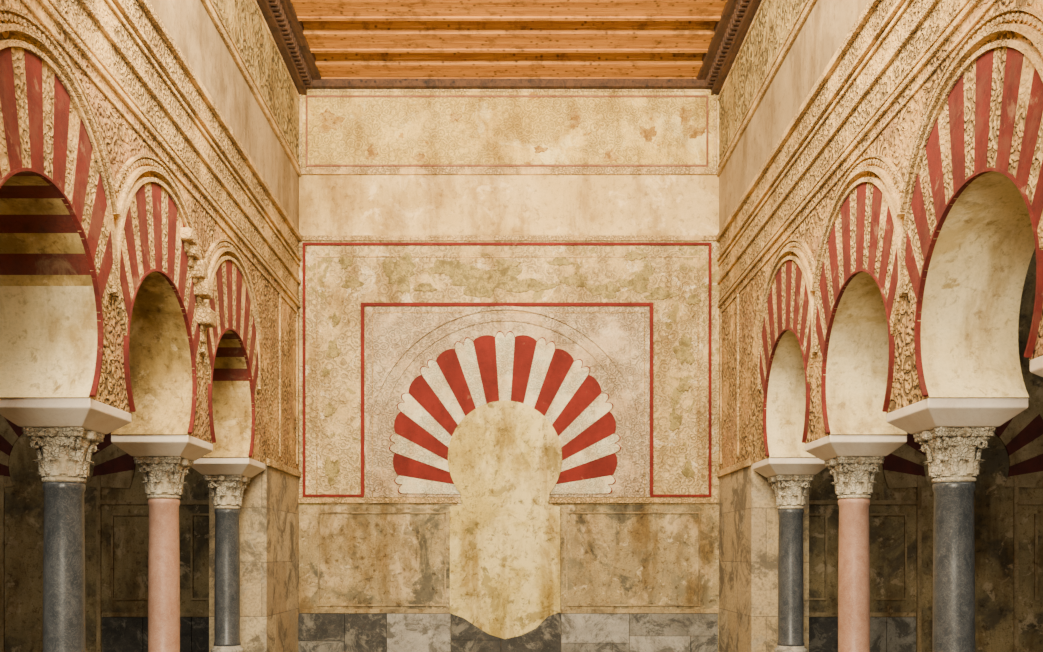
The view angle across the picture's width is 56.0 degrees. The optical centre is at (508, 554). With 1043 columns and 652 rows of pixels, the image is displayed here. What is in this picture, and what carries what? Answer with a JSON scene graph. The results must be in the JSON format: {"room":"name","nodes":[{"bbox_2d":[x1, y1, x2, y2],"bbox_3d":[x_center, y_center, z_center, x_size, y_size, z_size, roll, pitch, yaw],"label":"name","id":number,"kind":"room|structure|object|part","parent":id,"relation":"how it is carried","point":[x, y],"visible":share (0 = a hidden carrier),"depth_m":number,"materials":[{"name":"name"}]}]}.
{"room":"moorish palace hall","nodes":[
{"label":"moorish palace hall","id":0,"kind":"room"},
{"bbox_2d":[0,0,298,651],"bbox_3d":[-3.400,-3.000,5.600,0.720,8.900,17.200,0,0,0],"label":"wall","id":1,"kind":"structure","parent":0,"point":[48,316],"depth_m":9.41,"materials":[{"name":"paint"}]},
{"bbox_2d":[0,6,117,396],"bbox_3d":[-3.010,-2.277,6.415,0.060,2.256,2.161,0,0,0],"label":"arch","id":2,"kind":"object","parent":1,"relation":"attached to","point":[50,130],"visible":1,"depth_m":6.58,"materials":[{"name":"stone"}]},
{"bbox_2d":[112,154,204,433],"bbox_3d":[-3.010,-2.277,8.585,0.060,2.256,2.161,0,0,0],"label":"arch","id":3,"kind":"object","parent":1,"relation":"attached to","point":[152,212],"visible":0.83,"depth_m":8.25,"materials":[{"name":"stone"}]},
{"bbox_2d":[21,0,301,476],"bbox_3d":[-3.015,-3.865,5.640,0.050,5.490,17.080,0,0,0],"label":"trim","id":4,"kind":"structure","parent":1,"relation":"attached to","point":[146,5],"depth_m":9.66,"materials":[{"name":"beige stone"}]},
{"bbox_2d":[180,227,215,343],"bbox_3d":[-2.971,-2.543,9.338,0.178,0.932,0.689,0,0,0],"label":"fragments","id":5,"kind":"object","parent":1,"relation":"attached to","point":[203,288],"visible":0.75,"depth_m":9.37,"materials":[{"name":"beige stone"}]},
{"bbox_2d":[201,239,261,456],"bbox_3d":[-3.010,-2.277,10.755,0.060,2.256,2.161,0,0,0],"label":"arch","id":6,"kind":"object","parent":1,"relation":"attached to","point":[234,304],"visible":0.97,"depth_m":10.73,"materials":[{"name":"beige stone"}]},
{"bbox_3d":[-3.010,-2.697,10.755,0.060,1.416,2.160,0,0,0],"label":"archivolt moulding","id":7,"kind":"part","parent":6,"relation":"part of","materials":[{"name":"beige stone"}]},
{"bbox_2d":[256,0,761,94],"bbox_3d":[0.000,-6.800,5.645,6.075,0.295,17.085,0,0,0],"label":"trim","id":8,"kind":"structure","parent":1,"relation":"attached to","point":[280,16],"depth_m":13.70,"materials":[{"name":"brown wood"}]},
{"bbox_3d":[0.000,-6.800,5.645,6.080,0.300,17.090,0,0,0],"label":"ceiling cornice","id":9,"kind":"part","parent":8,"relation":"part of","materials":[{"name":"brown wood"}]},
{"bbox_2d":[290,0,727,78],"bbox_3d":[0.000,-7.030,5.865,5.960,0.360,16.630,0,0,0],"label":"ceiling beams","id":10,"kind":"structure","parent":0,"point":[348,39],"depth_m":13.02,"materials":[{"name":"brown wood"}]},
{"bbox_2d":[0,88,1042,651],"bbox_3d":[0.000,-3.000,14.435,18.600,8.900,0.530,0,0,0],"label":"wall","id":11,"kind":"structure","parent":0,"point":[365,558],"depth_m":14.20,"materials":[{"name":"paint"}]},
{"bbox_2d":[0,475,208,651],"bbox_3d":[-6.500,0.150,14.185,5.400,2.600,0.030,0,0,0],"label":"trim","id":12,"kind":"structure","parent":11,"relation":"attached to","point":[99,502],"depth_m":14.17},
{"bbox_2d":[102,617,208,651],"bbox_3d":[-4.830,1.175,14.182,2.090,0.550,0.035,0,0,0],"label":"baseboard","id":13,"kind":"structure","parent":11,"relation":"attached to","point":[119,634],"depth_m":14.17,"materials":[{"name":"grey stone"}]},
{"bbox_2d":[364,306,645,638],"bbox_3d":[-0.058,-1.189,14.174,4.059,4.809,0.052,0,0,0],"label":"arch","id":14,"kind":"object","parent":11,"relation":"attached to","point":[504,424],"visible":1,"depth_m":14.16,"materials":[{"name":"red paint"}]},
{"bbox_3d":[-0.029,-2.677,14.185,5.904,3.676,0.030,0,0,0],"label":"red painted frame","id":15,"kind":"part","parent":11,"relation":"part of","materials":[{"name":"paint"}]},
{"bbox_2d":[298,614,717,651],"bbox_3d":[-0.033,1.145,14.176,6.094,0.596,0.048,0,0,0],"label":"baseboard","id":16,"kind":"structure","parent":11,"relation":"attached to","point":[316,632],"depth_m":14.16,"materials":[{"name":"grey stone"}]},
{"bbox_3d":[-0.015,-2.214,14.195,4.110,2.750,0.010,0,0,0],"label":"carved panel","id":17,"kind":"part","parent":11,"relation":"part of","materials":[{"name":"paint"}]},
{"bbox_2d":[298,235,718,502],"bbox_3d":[-0.007,-2.684,14.175,6.064,3.864,0.050,0,0,0],"label":"trim","id":18,"kind":"structure","parent":11,"relation":"attached to","point":[304,237],"depth_m":14.17,"materials":[{"name":"beige stone"}]},
{"bbox_2d":[298,512,718,612],"bbox_3d":[-0.022,0.108,14.178,6.093,1.462,0.045,0,0,0],"label":"trim","id":19,"kind":"structure","parent":11,"relation":"attached to","point":[319,513],"depth_m":14.18,"materials":[{"name":"beige stone"}]},
{"bbox_2d":[300,89,717,174],"bbox_3d":[-0.007,-6.114,14.178,6.064,1.230,0.045,0,0,0],"label":"frieze","id":20,"kind":"object","parent":11,"relation":"attached to","point":[498,131],"depth_m":14.19},
{"bbox_2d":[318,105,705,485],"bbox_3d":[0.051,-3.755,14.187,5.614,5.505,0.026,0,0,0],"label":"plaster patches","id":21,"kind":"object","parent":11,"relation":"attached to","point":[479,282],"visible":1,"depth_m":14.18},
{"bbox_2d":[809,617,915,651],"bbox_3d":[4.830,1.175,14.182,2.090,0.550,0.035,0,0,0],"label":"baseboard","id":22,"kind":"structure","parent":11,"relation":"attached to","point":[887,634],"depth_m":14.17,"materials":[{"name":"grey stone"}]},
{"bbox_2d":[809,475,1042,651],"bbox_3d":[6.500,0.150,14.185,5.400,2.600,0.030,0,0,0],"label":"trim","id":23,"kind":"structure","parent":11,"relation":"attached to","point":[1016,502],"depth_m":14.17,"materials":[{"name":"brown stone"}]},
{"bbox_2d":[719,0,1042,651],"bbox_3d":[3.400,-3.000,5.600,0.720,8.900,17.200,0,0,0],"label":"wall","id":24,"kind":"structure","parent":0,"point":[984,248],"depth_m":9.41,"materials":[{"name":"paint"}]},
{"bbox_2d":[756,239,816,456],"bbox_3d":[3.010,-2.277,10.755,0.060,2.256,2.161,0,0,0],"label":"arch","id":25,"kind":"object","parent":24,"relation":"attached to","point":[787,303],"visible":0.95,"depth_m":10.57,"materials":[{"name":"beige stone"}]},
{"bbox_3d":[3.010,-2.697,10.755,0.060,1.416,2.160,0,0,0],"label":"archivolt moulding","id":26,"kind":"part","parent":25,"relation":"part of","materials":[{"name":"beige stone"}]},
{"bbox_2d":[716,0,996,476],"bbox_3d":[3.015,-3.865,5.640,0.050,5.490,17.080,0,0,0],"label":"trim","id":27,"kind":"structure","parent":24,"relation":"attached to","point":[808,5],"depth_m":9.66,"materials":[{"name":"beige stone"}]},
{"bbox_2d":[812,154,905,433],"bbox_3d":[3.010,-2.277,8.585,0.060,2.256,2.161,0,0,0],"label":"arch","id":28,"kind":"object","parent":24,"relation":"attached to","point":[862,231],"visible":0.98,"depth_m":8.38,"materials":[{"name":"stone"}]},
{"bbox_2d":[900,6,1042,396],"bbox_3d":[3.010,-2.277,6.415,0.060,2.256,2.161,0,0,0],"label":"arch","id":29,"kind":"object","parent":24,"relation":"attached to","point":[983,114],"visible":1,"depth_m":6.29,"materials":[{"name":"stone"}]},
{"bbox_3d":[0.000,1.600,4.500,19.600,0.300,21.000,0,0,0],"label":"floor","id":30,"kind":"structure","parent":0,"visible":0},
{"bbox_2d":[211,645,243,651],"bbox_3d":[-3.400,1.269,11.840,0.500,0.362,0.500,0,0,0],"label":"base","id":31,"kind":"object","parent":30,"relation":"on","point":[239,648],"visible":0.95,"depth_m":11.70,"materials":[{"name":"white stone"}]},
{"bbox_2d":[214,509,240,646],"bbox_3d":[-3.400,0.270,11.840,0.316,1.640,0.316,0,0,0],"label":"shaft","id":32,"kind":"object","parent":31,"relation":"on","point":[227,532],"visible":1,"depth_m":11.71,"materials":[{"name":"grey stone"}]},
{"bbox_2d":[203,475,250,508],"bbox_3d":[-3.400,-0.755,11.840,0.470,0.410,0.470,0,0,0],"label":"capital","id":33,"kind":"object","parent":32,"relation":"on","point":[227,491],"visible":1,"depth_m":11.68,"materials":[{"name":"stone"}]},
{"bbox_2d":[192,458,264,477],"bbox_3d":[-3.400,-1.045,11.840,0.730,0.186,0.790,0,0,0],"label":"impost","id":34,"kind":"object","parent":33,"relation":"on","point":[247,467],"visible":0.77,"depth_m":11.52,"materials":[{"name":"stone"}]},
{"bbox_2d":[774,645,806,651],"bbox_3d":[3.400,1.269,11.840,0.500,0.362,0.500,0,0,0],"label":"base","id":35,"kind":"object","parent":30,"relation":"on","point":[778,648],"visible":0.92,"depth_m":11.70,"materials":[{"name":"white stone"}]},
{"bbox_2d":[777,509,803,646],"bbox_3d":[3.400,0.270,11.840,0.316,1.640,0.316,0,0,0],"label":"shaft","id":36,"kind":"object","parent":35,"relation":"on","point":[790,532],"visible":1,"depth_m":11.71,"materials":[{"name":"grey stone"}]},
{"bbox_2d":[767,475,814,508],"bbox_3d":[3.400,-0.755,11.840,0.470,0.410,0.470,0,0,0],"label":"capital","id":37,"kind":"object","parent":36,"relation":"on","point":[790,491],"visible":0.98,"depth_m":11.68,"materials":[{"name":"stone"}]},
{"bbox_2d":[753,458,825,477],"bbox_3d":[3.400,-1.045,11.840,0.730,0.186,0.790,0,0,0],"label":"impost","id":38,"kind":"object","parent":37,"relation":"on","point":[769,467],"visible":0.78,"depth_m":11.52,"materials":[{"name":"stone"}]},
{"bbox_3d":[-3.400,1.269,7.500,0.500,0.362,0.500,0,0,0],"label":"base","id":39,"kind":"object","parent":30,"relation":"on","visible":0},
{"bbox_2d":[43,482,85,651],"bbox_3d":[-3.400,0.270,7.500,0.316,1.640,0.316,0,0,0],"label":"shaft","id":40,"kind":"object","parent":39,"relation":"on","point":[64,516],"visible":1,"depth_m":7.38,"materials":[{"name":"grey stone"}]},
{"bbox_2d":[22,427,104,482],"bbox_3d":[-3.400,-0.755,7.500,0.470,0.410,0.470,0,0,0],"label":"capital","id":41,"kind":"object","parent":40,"relation":"on","point":[64,451],"visible":0.98,"depth_m":7.35,"materials":[{"name":"stone"}]},
{"bbox_2d":[0,398,131,433],"bbox_3d":[-3.400,-1.045,7.500,0.730,0.186,0.790,0,0,0],"label":"impost","id":42,"kind":"object","parent":41,"relation":"on","point":[90,414],"visible":0.89,"depth_m":7.18,"materials":[{"name":"stone"}]},
{"bbox_3d":[-3.400,1.269,9.670,0.500,0.362,0.500,0,0,0],"label":"base","id":43,"kind":"object","parent":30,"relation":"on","visible":0},
{"bbox_2d":[148,498,179,651],"bbox_3d":[-3.400,0.270,9.670,0.316,1.640,0.316,0,0,0],"label":"shaft","id":44,"kind":"object","parent":43,"relation":"on","point":[163,546],"visible":1,"depth_m":9.54,"materials":[{"name":"pink stone"}]},
{"bbox_2d":[133,456,193,498],"bbox_3d":[-3.400,-0.755,9.670,0.470,0.410,0.470,0,0,0],"label":"capital","id":45,"kind":"object","parent":44,"relation":"on","point":[163,476],"visible":1,"depth_m":9.52,"materials":[{"name":"stone"}]},
{"bbox_2d":[111,435,212,460],"bbox_3d":[-3.400,-1.045,9.670,0.730,0.186,0.790,0,0,0],"label":"impost","id":46,"kind":"object","parent":45,"relation":"on","point":[188,447],"visible":0.96,"depth_m":9.34,"materials":[{"name":"stone"}]},
{"bbox_3d":[3.400,1.269,5.330,0.500,0.362,0.500,0,0,0],"label":"base","id":47,"kind":"object","parent":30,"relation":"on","visible":0},
{"bbox_3d":[3.400,0.270,5.330,0.316,1.640,0.316,0,0,0],"label":"shaft","id":48,"kind":"object","parent":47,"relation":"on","visible":0},
{"bbox_3d":[3.400,-0.755,5.330,0.470,0.410,0.470,0,0,0],"label":"capital","id":49,"kind":"object","parent":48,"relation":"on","visible":0},
{"bbox_2d":[1030,355,1042,376],"bbox_3d":[3.400,-1.045,5.330,0.730,0.186,0.790,0,0,0],"label":"impost","id":50,"kind":"object","parent":49,"relation":"on","point":[1036,364],"visible":1,"depth_m":5.65,"materials":[{"name":"stone"}]},
{"bbox_3d":[3.400,1.269,7.500,0.500,0.362,0.500,0,0,0],"label":"base","id":51,"kind":"object","parent":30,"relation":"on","visible":0},
{"bbox_2d":[932,482,974,651],"bbox_3d":[3.400,0.270,7.500,0.316,1.640,0.316,0,0,0],"label":"shaft","id":52,"kind":"object","parent":51,"relation":"on","point":[953,516],"visible":1,"depth_m":7.38,"materials":[{"name":"grey stone"}]},
{"bbox_2d":[913,427,995,482],"bbox_3d":[3.400,-0.755,7.500,0.470,0.410,0.470,0,0,0],"label":"capital","id":53,"kind":"object","parent":52,"relation":"on","point":[953,451],"visible":0.98,"depth_m":7.35,"materials":[{"name":"stone"}]},
{"bbox_2d":[886,398,1027,433],"bbox_3d":[3.400,-1.045,7.500,0.730,0.186,0.790,0,0,0],"label":"impost","id":54,"kind":"object","parent":53,"relation":"on","point":[927,414],"visible":0.88,"depth_m":7.18,"materials":[{"name":"stone"}]},
{"bbox_3d":[3.400,1.269,9.670,0.500,0.362,0.500,0,0,0],"label":"base","id":55,"kind":"object","parent":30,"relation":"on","visible":0},
{"bbox_2d":[838,498,869,651],"bbox_3d":[3.400,0.270,9.670,0.316,1.640,0.316,0,0,0],"label":"shaft","id":56,"kind":"object","parent":55,"relation":"on","point":[854,546],"visible":1,"depth_m":9.54,"materials":[{"name":"pink stone"}]},
{"bbox_2d":[824,456,884,498],"bbox_3d":[3.400,-0.755,9.670,0.470,0.410,0.470,0,0,0],"label":"capital","id":57,"kind":"object","parent":56,"relation":"on","point":[853,476],"visible":0.99,"depth_m":9.52,"materials":[{"name":"stone"}]},
{"bbox_2d":[805,435,906,460],"bbox_3d":[3.400,-1.045,9.670,0.730,0.186,0.790,0,0,0],"label":"impost","id":58,"kind":"object","parent":57,"relation":"on","point":[829,447],"visible":0.92,"depth_m":9.34,"materials":[{"name":"stone"}]}
]}

